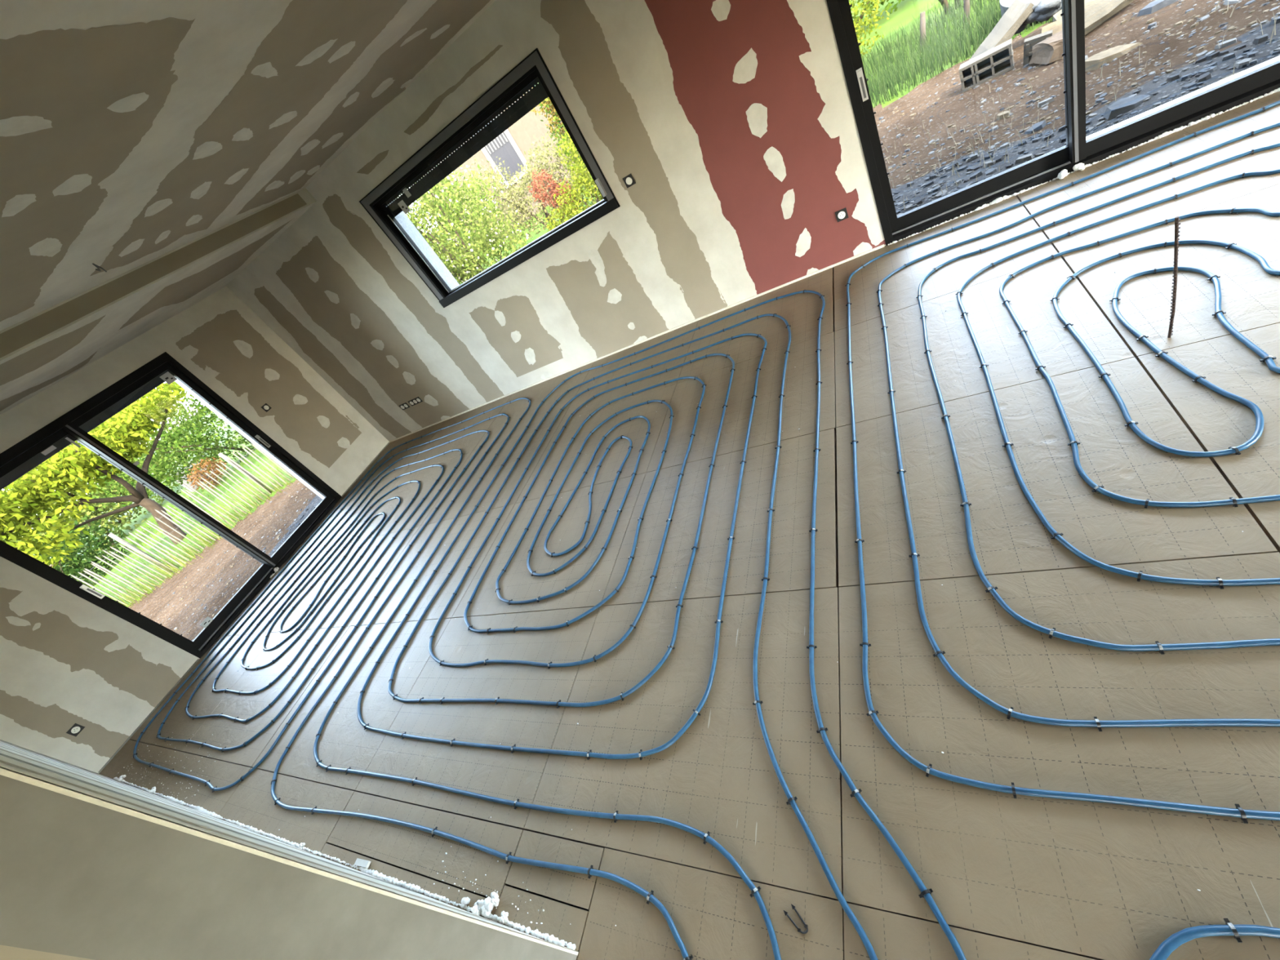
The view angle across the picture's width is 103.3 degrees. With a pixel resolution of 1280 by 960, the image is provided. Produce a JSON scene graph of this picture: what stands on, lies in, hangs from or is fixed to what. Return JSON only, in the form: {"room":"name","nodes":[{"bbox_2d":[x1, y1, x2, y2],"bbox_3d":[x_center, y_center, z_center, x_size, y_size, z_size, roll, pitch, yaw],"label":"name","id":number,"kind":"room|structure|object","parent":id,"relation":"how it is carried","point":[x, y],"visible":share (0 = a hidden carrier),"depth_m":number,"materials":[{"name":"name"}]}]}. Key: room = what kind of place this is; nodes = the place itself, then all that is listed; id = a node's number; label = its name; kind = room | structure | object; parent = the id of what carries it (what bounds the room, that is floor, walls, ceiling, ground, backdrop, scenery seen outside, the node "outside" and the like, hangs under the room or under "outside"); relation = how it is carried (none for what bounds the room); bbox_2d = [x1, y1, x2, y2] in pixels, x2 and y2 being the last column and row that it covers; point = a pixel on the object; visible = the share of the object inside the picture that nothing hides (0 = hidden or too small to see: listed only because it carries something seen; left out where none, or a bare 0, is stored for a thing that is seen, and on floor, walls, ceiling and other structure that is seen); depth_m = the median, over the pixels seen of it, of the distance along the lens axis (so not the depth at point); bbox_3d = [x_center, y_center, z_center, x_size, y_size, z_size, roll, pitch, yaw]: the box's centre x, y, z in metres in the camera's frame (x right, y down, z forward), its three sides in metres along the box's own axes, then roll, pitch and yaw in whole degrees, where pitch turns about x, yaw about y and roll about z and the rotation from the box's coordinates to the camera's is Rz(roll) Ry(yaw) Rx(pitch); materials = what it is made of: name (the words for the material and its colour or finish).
{"room":"building under construction","nodes":[
{"label":"building under construction","id":0,"kind":"room"},
{"bbox_2d":[0,286,388,773],"bbox_3d":[-4.851,0.146,5.088,0.352,3.600,4.550,-13,39,31],"label":"wall","id":1,"kind":"structure","parent":0,"point":[66,660],"depth_m":4.62,"materials":[{"name":"paint"}]},
{"bbox_2d":[66,723,84,736],"bbox_3d":[-4.716,2.089,4.233,0.009,0.076,0.079,-13,39,31],"label":"wall socket","id":2,"kind":"object","parent":1,"relation":"attached to","point":[76,729],"visible":1,"depth_m":4.23,"materials":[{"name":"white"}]},
{"bbox_2d":[0,370,173,490],"bbox_3d":[-5.327,-0.509,4.601,0.017,0.392,2.110,-13,39,31],"label":"roller shutter","id":3,"kind":"object","parent":1,"relation":"attached to","point":[36,460],"depth_m":4.78,"materials":[{"name":"black metal"}]},
{"bbox_2d":[0,351,342,657],"bbox_3d":[-4.836,0.205,5.175,0.446,2.470,2.230,-13,39,31],"label":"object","id":4,"kind":"structure","parent":1,"relation":"in","point":[73,425],"depth_m":4.99,"materials":[{"name":"black metal"}]},
{"bbox_2d":[98,441,389,773],"bbox_3d":[-4.060,0.976,5.714,0.008,0.012,4.273,-13,39,31],"label":"baseboard","id":5,"kind":"structure","parent":1,"relation":"attached to","point":[197,660],"depth_m":4.71,"materials":[{"name":"grey"}]},
{"bbox_2d":[261,403,271,412],"bbox_3d":[-4.358,-0.844,5.908,0.008,0.076,0.079,-13,39,31],"label":"wall switch","id":6,"kind":"object","parent":1,"relation":"attached to","point":[266,407],"visible":1,"depth_m":5.91,"materials":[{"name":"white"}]},
{"bbox_2d":[0,0,495,414],"bbox_3d":[-0.990,-0.268,-0.288,12.400,0.251,9.600,-13,39,31],"label":"ceiling","id":7,"kind":"structure","parent":0,"point":[162,146],"depth_m":2.45,"materials":[{"name":"paint"}]},
{"bbox_2d":[0,739,577,959],"bbox_3d":[-3.783,2.754,0.693,5.563,2.750,4.761,-13,39,31],"label":"wall","id":8,"kind":"structure","parent":0,"point":[80,879],"depth_m":0.91,"materials":[{"name":"beige paint"}]},
{"bbox_2d":[0,765,578,955],"bbox_3d":[-0.839,0.604,0.894,0.030,2.580,0.009,-13,39,31],"label":"trim","id":9,"kind":"structure","parent":8,"relation":"attached to","point":[5,771],"depth_m":0.96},
{"bbox_2d":[226,0,885,441],"bbox_3d":[0.852,-2.746,3.429,12.200,3.750,0.352,-13,39,31],"label":"wall","id":10,"kind":"structure","parent":0,"point":[732,122],"depth_m":4.04,"materials":[{"name":"beige paint"}]},
{"bbox_2d":[399,402,409,409],"bbox_3d":[-3.032,-0.946,6.516,0.150,0.076,0.009,-13,39,31],"label":"double socket","id":11,"kind":"object","parent":10,"relation":"attached to","point":[404,406],"visible":1,"depth_m":6.51,"materials":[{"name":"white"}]},
{"bbox_2d":[408,396,422,405],"bbox_3d":[-2.840,-0.990,6.397,0.221,0.076,0.009,-13,39,31],"label":"socket","id":12,"kind":"object","parent":10,"relation":"attached to","point":[417,400],"visible":1,"depth_m":6.39,"materials":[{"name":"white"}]},
{"bbox_2d":[359,48,620,307],"bbox_3d":[-1.353,-2.568,4.457,2.222,1.264,0.470,-13,39,31],"label":"window","id":13,"kind":"structure","parent":10,"relation":"in","point":[531,70],"depth_m":4.21,"materials":[{"name":"grey metal"}]},
{"bbox_2d":[384,77,548,217],"bbox_3d":[-1.578,-2.833,4.190,2.090,0.392,0.017,-13,39,31],"label":"roller shutter","id":14,"kind":"object","parent":13,"relation":"attached to","point":[495,126],"depth_m":4.17,"materials":[{"name":"black metal"}]},
{"bbox_2d":[622,173,635,188],"bbox_3d":[-0.085,-2.331,3.948,0.079,0.076,0.008,-13,39,31],"label":"wall switch","id":15,"kind":"object","parent":10,"relation":"attached to","point":[628,180],"visible":1,"depth_m":3.95,"materials":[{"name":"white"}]},
{"bbox_2d":[626,177,632,184],"bbox_3d":[-0.086,-2.330,3.947,0.053,0.053,0.004,-13,39,31],"label":"socket","id":16,"kind":"object","parent":15,"relation":"attached to","point":[628,180],"depth_m":3.94,"materials":[{"name":"white plastic"}]},
{"bbox_2d":[389,244,884,442],"bbox_3d":[-0.840,-1.154,5.478,6.428,0.017,0.010,-13,39,31],"label":"baseboard","id":17,"kind":"structure","parent":10,"relation":"attached to","point":[881,246],"depth_m":4.76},
{"bbox_2d":[835,207,848,222],"bbox_3d":[1.494,-1.962,3.751,0.079,0.076,0.009,-13,39,31],"label":"wall socket","id":18,"kind":"object","parent":10,"relation":"attached to","point":[841,215],"visible":1,"depth_m":3.75,"materials":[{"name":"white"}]},
{"bbox_2d":[826,0,1279,245],"bbox_3d":[2.328,-2.985,2.690,2.460,2.488,0.446,-13,39,31],"label":"door","id":19,"kind":"structure","parent":10,"relation":"in","point":[1247,85],"depth_m":3.16,"materials":[{"name":"black metal"}]},
{"bbox_2d":[98,91,1279,959],"bbox_3d":[0.423,1.563,1.127,12.800,0.220,9.800,-13,39,31],"label":"floor","id":20,"kind":"structure","parent":0,"point":[1024,877],"depth_m":2.04,"materials":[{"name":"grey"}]},
{"bbox_2d":[113,774,576,950],"bbox_3d":[-2.216,1.913,2.837,4.812,0.044,0.079,-13,39,31],"label":"foam","id":21,"kind":"object","parent":20,"relation":"on","point":[484,908],"visible":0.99,"depth_m":1.98,"materials":[{"name":"white plastic"}]},
{"bbox_2d":[133,371,581,773],"bbox_3d":[-2.525,0.616,4.770,3.416,0.020,4.084,-13,39,31],"label":"clips","id":22,"kind":"object","parent":20,"relation":"on","point":[580,371],"visible":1,"depth_m":4.78,"materials":[{"name":"black plastic"}]},
{"bbox_2d":[354,857,371,867],"bbox_3d":[-1.224,1.690,2.234,0.090,0.012,0.024,-15,38,29],"label":"plaster offcut","id":23,"kind":"object","parent":20,"relation":"on","point":[359,862],"visible":1,"depth_m":2.23,"materials":[{"name":"white paint"}]},
{"bbox_2d":[133,397,781,959],"bbox_3d":[-1.562,0.664,3.839,5.919,0.017,4.682,-13,39,31],"label":"pipe","id":24,"kind":"object","parent":20,"relation":"on","point":[643,892],"visible":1,"depth_m":3.90,"materials":[{"name":"blue plastic"}]},
{"bbox_2d":[646,889,653,904],"bbox_3d":[0.030,1.305,1.586,0.007,0.020,0.037,1,48,43],"label":"clip","id":25,"kind":"object","parent":20,"relation":"on","point":[651,891],"visible":1,"depth_m":1.58,"materials":[{"name":"black plastic"}]},
{"bbox_2d":[357,289,966,959],"bbox_3d":[-0.107,0.289,2.995,3.418,0.017,4.696,-13,39,31],"label":"pipe","id":26,"kind":"object","parent":20,"relation":"on","point":[941,921],"visible":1,"depth_m":2.77,"materials":[{"name":"blue plastic"}]},
{"bbox_2d":[123,213,1243,926],"bbox_3d":[-0.384,0.176,3.399,8.060,0.005,4.128,-13,39,31],"label":"crumbs","id":27,"kind":"object","parent":20,"relation":"on","point":[446,853],"visible":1,"depth_m":2.07,"materials":[{"name":"white"}]},
{"bbox_2d":[702,831,710,844],"bbox_3d":[0.212,1.146,1.623,0.007,0.020,0.037,3,49,44],"label":"clip","id":28,"kind":"object","parent":20,"relation":"on","point":[708,833],"visible":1,"depth_m":1.62,"materials":[{"name":"black plastic"}]},
{"bbox_2d":[749,886,760,897],"bbox_3d":[0.332,1.187,1.461,0.037,0.020,0.007,-39,33,-6],"label":"clip","id":29,"kind":"object","parent":20,"relation":"on","point":[758,888],"visible":1,"depth_m":1.46,"materials":[{"name":"black plastic"}]},
{"bbox_2d":[786,796,797,804],"bbox_3d":[0.471,0.997,1.576,0.037,0.020,0.007,-33,33,3],"label":"clip","id":30,"kind":"object","parent":20,"relation":"on","point":[795,798],"visible":1,"depth_m":1.57,"materials":[{"name":"black plastic"}]},
{"bbox_2d":[783,903,808,933],"bbox_3d":[0.425,1.197,1.378,0.036,0.006,0.072,-41,33,-7],"label":"clip","id":31,"kind":"object","parent":20,"relation":"on","point":[806,926],"visible":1,"depth_m":1.37,"materials":[{"name":"black plastic"}]},
{"bbox_2d":[850,788,862,797],"bbox_3d":[0.641,0.930,1.506,0.037,0.020,0.007,-34,33,3],"label":"clip","id":32,"kind":"object","parent":20,"relation":"on","point":[860,790],"visible":1,"depth_m":1.50,"materials":[{"name":"black plastic"}]},
{"bbox_2d":[918,888,933,897],"bbox_3d":[0.724,1.047,1.284,0.037,0.020,0.007,-33,33,5],"label":"clip","id":33,"kind":"object","parent":20,"relation":"on","point":[927,891],"visible":1,"depth_m":1.28,"materials":[{"name":"black plastic"}]},
{"bbox_2d":[925,764,932,777],"bbox_3d":[0.830,0.834,1.456,0.007,0.020,0.037,8,52,47],"label":"clip","id":34,"kind":"object","parent":20,"relation":"on","point":[930,766],"visible":1,"depth_m":1.45,"materials":[{"name":"black plastic"}]},
{"bbox_2d":[1006,706,1013,719],"bbox_3d":[1.063,0.668,1.454,0.007,0.020,0.037,12,56,49],"label":"clip","id":35,"kind":"object","parent":20,"relation":"on","point":[1011,708],"visible":1,"depth_m":1.45,"materials":[{"name":"black plastic"}]},
{"bbox_2d":[1011,782,1016,798],"bbox_3d":[0.986,0.818,1.335,0.007,0.020,0.037,-11,40,33],"label":"clip","id":36,"kind":"object","parent":20,"relation":"on","point":[1012,784],"visible":1,"depth_m":1.33,"materials":[{"name":"black plastic"}]},
{"bbox_2d":[1048,627,1055,638],"bbox_3d":[1.253,0.464,1.539,0.037,0.020,0.007,-48,35,-19],"label":"clip","id":37,"kind":"object","parent":20,"relation":"on","point":[1053,629],"visible":1,"depth_m":1.53,"materials":[{"name":"black plastic"}]},
{"bbox_2d":[846,100,1279,820],"bbox_3d":[2.678,-0.728,1.753,3.797,0.017,3.608,-13,39,31],"label":"pipe","id":38,"kind":"object","parent":20,"relation":"on","point":[1251,814],"visible":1,"depth_m":1.94,"materials":[{"name":"blue plastic"}]},
{"bbox_2d":[888,88,1279,245],"bbox_3d":[2.854,-1.997,3.171,2.403,0.048,0.079,-13,39,31],"label":"foam","id":39,"kind":"object","parent":20,"relation":"on","point":[1081,166],"visible":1,"depth_m":3.20,"materials":[{"name":"white plastic"}]},
{"bbox_2d":[1093,716,1102,731],"bbox_3d":[1.215,0.646,1.344,0.007,0.020,0.037,-14,39,30],"label":"clip","id":40,"kind":"object","parent":20,"relation":"on","point":[1097,721],"visible":1,"depth_m":1.34,"materials":[{"name":"black plastic"}]},
{"bbox_2d":[1155,640,1164,654],"bbox_3d":[1.426,0.458,1.389,0.007,0.020,0.037,-14,39,30],"label":"clip","id":41,"kind":"object","parent":20,"relation":"on","point":[1160,646],"visible":1,"depth_m":1.38,"materials":[{"name":"black plastic"}]},
{"bbox_2d":[1167,216,1181,337],"bbox_3d":[2.027,-0.755,1.923,0.024,0.510,0.012,-13,39,31],"label":"rod","id":42,"kind":"object","parent":20,"relation":"on","point":[1177,220],"visible":1,"depth_m":1.91,"materials":[{"name":"black metal"}]},
{"bbox_2d":[1149,924,1279,959],"bbox_3d":[1.691,0.851,0.658,1.536,0.017,0.132,-10,41,34],"label":"pipe","id":43,"kind":"object","parent":20,"relation":"on","point":[1176,940],"visible":1,"depth_m":1.04,"materials":[{"name":"blue plastic"}]},
{"bbox_2d":[1216,577,1223,589],"bbox_3d":[1.628,0.287,1.422,0.007,0.020,0.037,-8,42,36],"label":"clip","id":44,"kind":"object","parent":20,"relation":"on","point":[1220,582],"visible":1,"depth_m":1.42,"materials":[{"name":"black plastic"}]},
{"bbox_2d":[1223,918,1242,942],"bbox_3d":[1.200,0.910,1.025,0.007,0.020,0.037,-21,36,21],"label":"clip","id":45,"kind":"object","parent":20,"relation":"on","point":[1236,936],"visible":1,"depth_m":1.02,"materials":[{"name":"black plastic"}]},
{"bbox_2d":[1229,497,1237,506],"bbox_3d":[1.806,0.065,1.541,0.007,0.020,0.037,-10,40,33],"label":"clip","id":46,"kind":"object","parent":20,"relation":"on","point":[1234,500],"visible":1,"depth_m":1.53,"materials":[{"name":"black plastic"}]},
{"bbox_2d":[1228,446,1240,454],"bbox_3d":[1.923,-0.097,1.638,0.007,0.020,0.037,-23,35,19],"label":"clip","id":47,"kind":"object","parent":20,"relation":"on","point":[1236,449],"visible":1,"depth_m":1.63,"materials":[{"name":"black plastic"}]},
{"bbox_2d":[1234,804,1248,823],"bbox_3d":[1.332,0.738,1.122,0.007,0.020,0.037,-14,39,30],"label":"clip","id":48,"kind":"object","parent":20,"relation":"on","point":[1243,819],"visible":1,"depth_m":1.11,"materials":[{"name":"black plastic"}]},
{"bbox_2d":[1259,355,1276,362],"bbox_3d":[2.219,-0.429,1.789,0.037,0.020,0.007,-10,41,34],"label":"clip","id":49,"kind":"object","parent":20,"relation":"on","point":[1266,357],"visible":1,"depth_m":1.79,"materials":[{"name":"black plastic"}]},
{"label":"outside","id":50,"kind":"structure","parent":0,"visible":0},
{"bbox_2d":[91,0,1279,640],"bbox_3d":[-1.667,-2.202,7.994,26.880,0.171,18.400,-13,39,31],"label":"ground","id":51,"kind":"structure","parent":50,"point":[152,606],"depth_m":5.50,"materials":[{"name":"brown soil"}]},
{"bbox_2d":[71,443,294,605],"bbox_3d":[-7.889,0.378,9.445,8.183,1.195,0.106,-39,33,-5],"label":"picket fence","id":52,"kind":"object","parent":51,"relation":"on","point":[233,463],"visible":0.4,"depth_m":9.34,"materials":[{"name":"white wood"}]},
{"bbox_2d":[97,463,298,607],"bbox_3d":[-7.559,0.413,9.545,7.961,0.704,1.130,-39,33,-5],"label":"weeds","id":53,"kind":"object","parent":51,"relation":"on","point":[282,478],"visible":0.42,"depth_m":9.49,"materials":[{"name":"plant"}]},
{"bbox_2d":[534,84,591,184],"bbox_3d":[-0.543,-9.249,12.103,4.282,4.481,2.046,-13,39,31],"label":"tree","id":54,"kind":"object","parent":51,"relation":"on","point":[545,100],"visible":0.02,"depth_m":12.75,"materials":[{"name":"green plant"}]},
{"bbox_2d":[161,0,1279,640],"bbox_3d":[-1.113,-0.801,5.744,22.170,0.145,8.107,-29,33,10],"label":"gravel","id":55,"kind":"object","parent":51,"relation":"on","point":[1204,74],"visible":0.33,"depth_m":4.44,"materials":[{"name":"grey stone"}]},
{"bbox_2d":[920,11,926,52],"bbox_3d":[4.662,-7.319,8.338,0.163,0.606,0.090,-16,38,27],"label":"fence post","id":56,"kind":"object","parent":51,"relation":"on","point":[922,15],"visible":0.57,"depth_m":8.24,"materials":[{"name":"grey wood"}]},
{"bbox_2d":[860,0,1053,107],"bbox_3d":[5.895,-7.222,7.151,8.957,0.539,5.074,-13,39,31],"label":"grass","id":57,"kind":"structure","parent":51,"relation":"on","point":[985,26],"depth_m":7.70,"materials":[{"name":"green plant"}]},
{"bbox_2d":[950,182,975,192],"bbox_3d":[2.805,-2.537,4.403,0.159,0.040,0.169,-46,34,-15],"label":"stone","id":58,"kind":"object","parent":51,"relation":"on","point":[955,189],"visible":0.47,"depth_m":4.39,"materials":[{"name":"stone"}]},
{"bbox_2d":[963,0,969,28],"bbox_3d":[5.077,-7.474,7.868,0.201,0.904,0.090,-15,38,29],"label":"fence post","id":59,"kind":"object","parent":51,"relation":"on","point":[966,2],"visible":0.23,"depth_m":7.92,"materials":[{"name":"grey wood"}]},
{"bbox_2d":[959,38,1014,93],"bbox_3d":[4.031,-4.811,5.892,0.500,0.250,0.220,-4,44,42],"label":"concrete block","id":60,"kind":"object","parent":51,"relation":"on","point":[997,60],"visible":1,"depth_m":5.87,"materials":[{"name":"grey concrete"}]},
{"bbox_2d":[982,160,995,168],"bbox_3d":[3.087,-2.794,4.470,0.114,0.044,0.076,-13,39,31],"label":"stone","id":61,"kind":"object","parent":51,"relation":"on","point":[990,162],"visible":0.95,"depth_m":4.46,"materials":[{"name":"grey stone"}]},
{"bbox_2d":[968,0,1034,60],"bbox_3d":[4.301,-5.292,6.027,0.618,0.487,0.355,-16,38,28],"label":"concrete slab","id":62,"kind":"object","parent":51,"relation":"on","point":[1018,12],"visible":0.68,"depth_m":5.92,"materials":[{"name":"beige concrete"}]},
{"bbox_2d":[1013,0,1062,35],"bbox_3d":[4.596,-5.396,5.789,0.663,0.274,0.413,-13,39,31],"label":"plastic sack","id":63,"kind":"object","parent":62,"relation":"on","point":[1043,10],"visible":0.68,"depth_m":5.73,"materials":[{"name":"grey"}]},
{"bbox_2d":[995,111,1009,119],"bbox_3d":[3.651,-3.666,5.087,0.127,0.054,0.145,-13,39,31],"label":"stone","id":64,"kind":"object","parent":51,"relation":"on","point":[1000,116],"visible":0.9,"depth_m":5.06,"materials":[{"name":"beige stone"}]},
{"bbox_2d":[999,0,1029,16],"bbox_3d":[5.125,-6.231,6.340,0.997,0.477,1.020,7,52,46],"label":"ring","id":65,"kind":"object","parent":51,"relation":"on","point":[1003,3],"visible":0.22,"depth_m":6.50,"materials":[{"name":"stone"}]},
{"bbox_2d":[1014,153,1034,164],"bbox_3d":[3.211,-2.686,4.236,0.136,0.045,0.082,-6,43,37],"label":"stone","id":66,"kind":"object","parent":51,"relation":"on","point":[1028,157],"visible":0.86,"depth_m":4.21,"materials":[{"name":"grey stone"}]},
{"bbox_2d":[1024,120,1046,133],"bbox_3d":[3.574,-3.175,4.567,0.158,0.062,0.120,-29,33,10],"label":"stone","id":67,"kind":"object","parent":51,"relation":"on","point":[1037,126],"visible":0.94,"depth_m":4.54,"materials":[{"name":"grey stone"}]},
{"bbox_2d":[1022,29,1053,66],"bbox_3d":[4.342,-4.701,5.533,0.271,0.303,0.129,2,48,43],"label":"block","id":68,"kind":"object","parent":51,"relation":"on","point":[1028,42],"visible":0.54,"depth_m":5.49,"materials":[{"name":"concrete"}]},
{"bbox_2d":[1028,30,1063,66],"bbox_3d":[4.419,-4.553,5.384,0.367,0.293,0.327,-24,35,17],"label":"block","id":69,"kind":"object","parent":51,"relation":"on","point":[1050,50],"visible":0.57,"depth_m":5.33,"materials":[{"name":"grey concrete"}]},
{"bbox_2d":[1037,97,1054,107],"bbox_3d":[3.837,-3.572,4.792,0.126,0.042,0.082,-13,39,31],"label":"stone","id":70,"kind":"object","parent":51,"relation":"on","point":[1051,99],"visible":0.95,"depth_m":4.77,"materials":[{"name":"grey stone"}]},
{"bbox_2d":[1040,19,1062,35],"bbox_3d":[4.519,-4.807,5.445,0.354,0.220,0.283,-4,44,39],"label":"stone slab","id":71,"kind":"object","parent":51,"relation":"on","point":[1056,26],"visible":0.17,"depth_m":5.46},
{"bbox_2d":[1052,0,1133,35],"bbox_3d":[4.813,-4.991,5.327,0.651,0.340,0.423,-21,36,21],"label":"stone slab","id":72,"kind":"object","parent":71,"relation":"on","point":[1096,12],"visible":0.46,"depth_m":5.28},
{"bbox_2d":[884,0,1279,210],"bbox_3d":[3.942,-3.711,4.688,3.682,0.274,2.814,-13,39,31],"label":"weeds","id":73,"kind":"object","parent":51,"relation":"on","point":[1274,26],"visible":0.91,"depth_m":4.55,"materials":[{"name":"plant"}]},
{"bbox_2d":[1084,42,1142,71],"bbox_3d":[4.379,-3.964,4.715,0.482,0.094,0.232,-17,37,26],"label":"stone","id":74,"kind":"object","parent":51,"relation":"on","point":[1095,62],"visible":0.9,"depth_m":4.69,"materials":[{"name":"beige stone"}]},
{"bbox_2d":[1102,94,1154,119],"bbox_3d":[3.800,-2.930,3.935,0.298,0.062,0.197,-13,39,31],"label":"stone","id":75,"kind":"object","parent":51,"relation":"on","point":[1123,105],"visible":1,"depth_m":3.93,"materials":[{"name":"grey stone"}]},
{"bbox_2d":[1136,0,1178,17],"bbox_3d":[4.987,-4.577,4.875,0.303,0.062,0.248,6,51,46],"label":"stone","id":76,"kind":"object","parent":51,"relation":"on","point":[1156,5],"visible":1,"depth_m":4.85,"materials":[{"name":"grey stone"}]},
{"bbox_2d":[1214,37,1236,48],"bbox_3d":[4.462,-3.317,3.853,0.136,0.046,0.097,-13,39,31],"label":"stone","id":77,"kind":"object","parent":51,"relation":"on","point":[1225,43],"visible":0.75,"depth_m":3.83,"materials":[{"name":"grey stone"}]},
{"bbox_2d":[1222,0,1242,4],"bbox_3d":[4.996,-4.007,4.203,0.173,0.038,0.168,-13,39,31],"label":"stone","id":78,"kind":"object","parent":51,"relation":"on","point":[1230,2],"visible":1,"depth_m":4.23,"materials":[{"name":"stone"}]},
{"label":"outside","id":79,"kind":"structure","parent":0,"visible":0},
{"bbox_2d":[33,0,938,587],"bbox_3d":[-1.152,-7.722,13.684,140.000,1.142,140.000,-13,39,31],"label":"lawn","id":80,"kind":"structure","parent":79,"point":[906,9],"depth_m":16.24,"materials":[{"name":"green plant"}]},
{"bbox_2d":[28,515,128,586],"bbox_3d":[-15.662,2.975,12.362,2.285,2.750,5.514,-14,38,29],"label":"hedge","id":81,"kind":"object","parent":80,"relation":"on","point":[68,569],"visible":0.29,"depth_m":13.60,"materials":[{"name":"green plant"}]},
{"bbox_2d":[1,418,188,572],"bbox_3d":[-18.303,0.803,16.538,2.319,3.832,7.564,-15,38,29],"label":"hedge","id":82,"kind":"object","parent":80,"relation":"on","point":[95,513],"visible":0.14,"depth_m":16.88,"materials":[{"name":"green plant"}]},
{"bbox_2d":[0,381,193,569],"bbox_3d":[-10.729,0.497,10.120,2.682,3.301,6.454,-16,38,27],"label":"tree","id":83,"kind":"object","parent":80,"relation":"on","point":[31,491],"visible":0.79,"depth_m":9.67,"materials":[{"name":"green plant"}]},
{"bbox_2d":[2,395,206,559],"bbox_3d":[-22.152,0.135,19.340,3.957,4.918,10.993,-13,39,31],"label":"tree line","id":84,"kind":"object","parent":80,"relation":"on","point":[176,410],"visible":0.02,"depth_m":21.68,"materials":[{"name":"green plant"}]},
{"bbox_2d":[75,382,256,508],"bbox_3d":[-12.845,-1.911,15.054,2.785,3.439,6.873,-9,42,35],"label":"tree","id":85,"kind":"object","parent":80,"relation":"on","point":[181,426],"visible":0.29,"depth_m":14.26,"materials":[{"name":"green plant"}]},
{"bbox_2d":[82,444,285,602],"bbox_3d":[-11.591,1.478,12.287,12.569,0.335,10.119,-13,39,31],"label":"meadow grass","id":86,"kind":"structure","parent":80,"relation":"on","point":[257,451],"depth_m":12.96,"materials":[{"name":"green plant"}]},
{"bbox_2d":[171,454,219,492],"bbox_3d":[-14.818,-0.244,16.933,0.130,0.750,1.200,-19,36,24],"label":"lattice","id":87,"kind":"object","parent":80,"relation":"on","point":[185,484],"visible":0.18,"depth_m":16.66,"materials":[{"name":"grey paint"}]},
{"bbox_2d":[186,457,229,489],"bbox_3d":[-11.861,-0.108,14.015,0.802,1.022,1.065,-13,39,31],"label":"shrub","id":88,"kind":"object","parent":80,"relation":"on","point":[207,463],"visible":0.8,"depth_m":13.89,"materials":[{"name":"orange plant"}]},
{"bbox_2d":[422,218,482,284],"bbox_3d":[-9.346,-6.451,18.267,9.866,3.030,2.886,-17,37,27],"label":"hedge","id":89,"kind":"object","parent":80,"relation":"on","point":[461,232],"visible":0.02,"depth_m":16.57,"materials":[{"name":"green plant"}]},
{"bbox_2d":[407,177,513,260],"bbox_3d":[-10.173,-11.381,24.550,9.767,4.071,2.945,-15,38,29],"label":"hedge","id":90,"kind":"object","parent":80,"relation":"on","point":[446,203],"visible":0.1,"depth_m":23.13,"materials":[{"name":"green plant"}]},
{"bbox_2d":[406,161,537,284],"bbox_3d":[-4.239,-5.153,11.567,3.878,3.571,2.537,-15,38,29],"label":"bush","id":91,"kind":"object","parent":80,"relation":"on","point":[465,273],"visible":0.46,"depth_m":10.98,"materials":[{"name":"green plant"}]},
{"bbox_2d":[420,92,589,253],"bbox_3d":[-7.597,-16.620,24.740,8.200,7.400,6.200,-27,34,13],"label":"stone house","id":92,"kind":"structure","parent":80,"relation":"on","point":[510,145],"depth_m":23.06,"materials":[{"name":"grey stone"}]},
{"bbox_2d":[457,131,591,254],"bbox_3d":[-3.250,-8.261,14.696,4.476,2.982,1.628,-13,39,31],"label":"bush","id":93,"kind":"object","parent":80,"relation":"on","point":[522,219],"visible":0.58,"depth_m":14.47,"materials":[{"name":"green plant"}]},
{"bbox_2d":[523,87,579,155],"bbox_3d":[-1.753,-9.604,14.154,1.783,3.906,1.097,-17,37,27],"label":"bush","id":94,"kind":"object","parent":80,"relation":"on","point":[548,102],"visible":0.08,"depth_m":13.85,"materials":[{"name":"green plant"}]},
{"bbox_2d":[527,168,581,217],"bbox_3d":[-1.933,-6.753,12.523,1.021,1.962,0.785,-32,33,5],"label":"shrub","id":95,"kind":"object","parent":80,"relation":"on","point":[553,191],"visible":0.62,"depth_m":12.21,"materials":[{"name":"red plant"}]},
{"bbox_2d":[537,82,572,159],"bbox_3d":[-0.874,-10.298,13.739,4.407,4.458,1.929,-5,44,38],"label":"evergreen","id":96,"kind":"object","parent":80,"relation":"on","point":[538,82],"visible":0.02,"depth_m":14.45,"materials":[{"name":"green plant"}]},
{"bbox_2d":[544,127,603,233],"bbox_3d":[-1.386,-6.755,11.862,2.671,2.687,1.608,-25,34,16],"label":"shrub","id":97,"kind":"object","parent":80,"relation":"on","point":[593,190],"visible":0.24,"depth_m":11.70,"materials":[{"name":"green plant"}]},
{"bbox_2d":[848,0,889,62],"bbox_3d":[2.790,-8.269,9.500,3.382,2.739,1.729,-15,38,29],"label":"thicket","id":98,"kind":"object","parent":80,"relation":"on","point":[859,32],"visible":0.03,"depth_m":9.16,"materials":[{"name":"green plant"}]},
{"bbox_2d":[848,0,903,33],"bbox_3d":[5.165,-13.167,13.227,9.957,3.806,2.843,-16,38,27],"label":"hedge","id":99,"kind":"object","parent":80,"relation":"on","point":[887,6],"visible":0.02,"depth_m":13.32,"materials":[{"name":"green plant"}]},
{"bbox_2d":[937,0,959,14],"bbox_3d":[5.181,-9.462,8.794,2.821,2.738,1.479,-17,37,27],"label":"young tree","id":100,"kind":"object","parent":80,"relation":"on","point":[940,1],"visible":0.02,"depth_m":9.35,"materials":[{"name":"green plant"}]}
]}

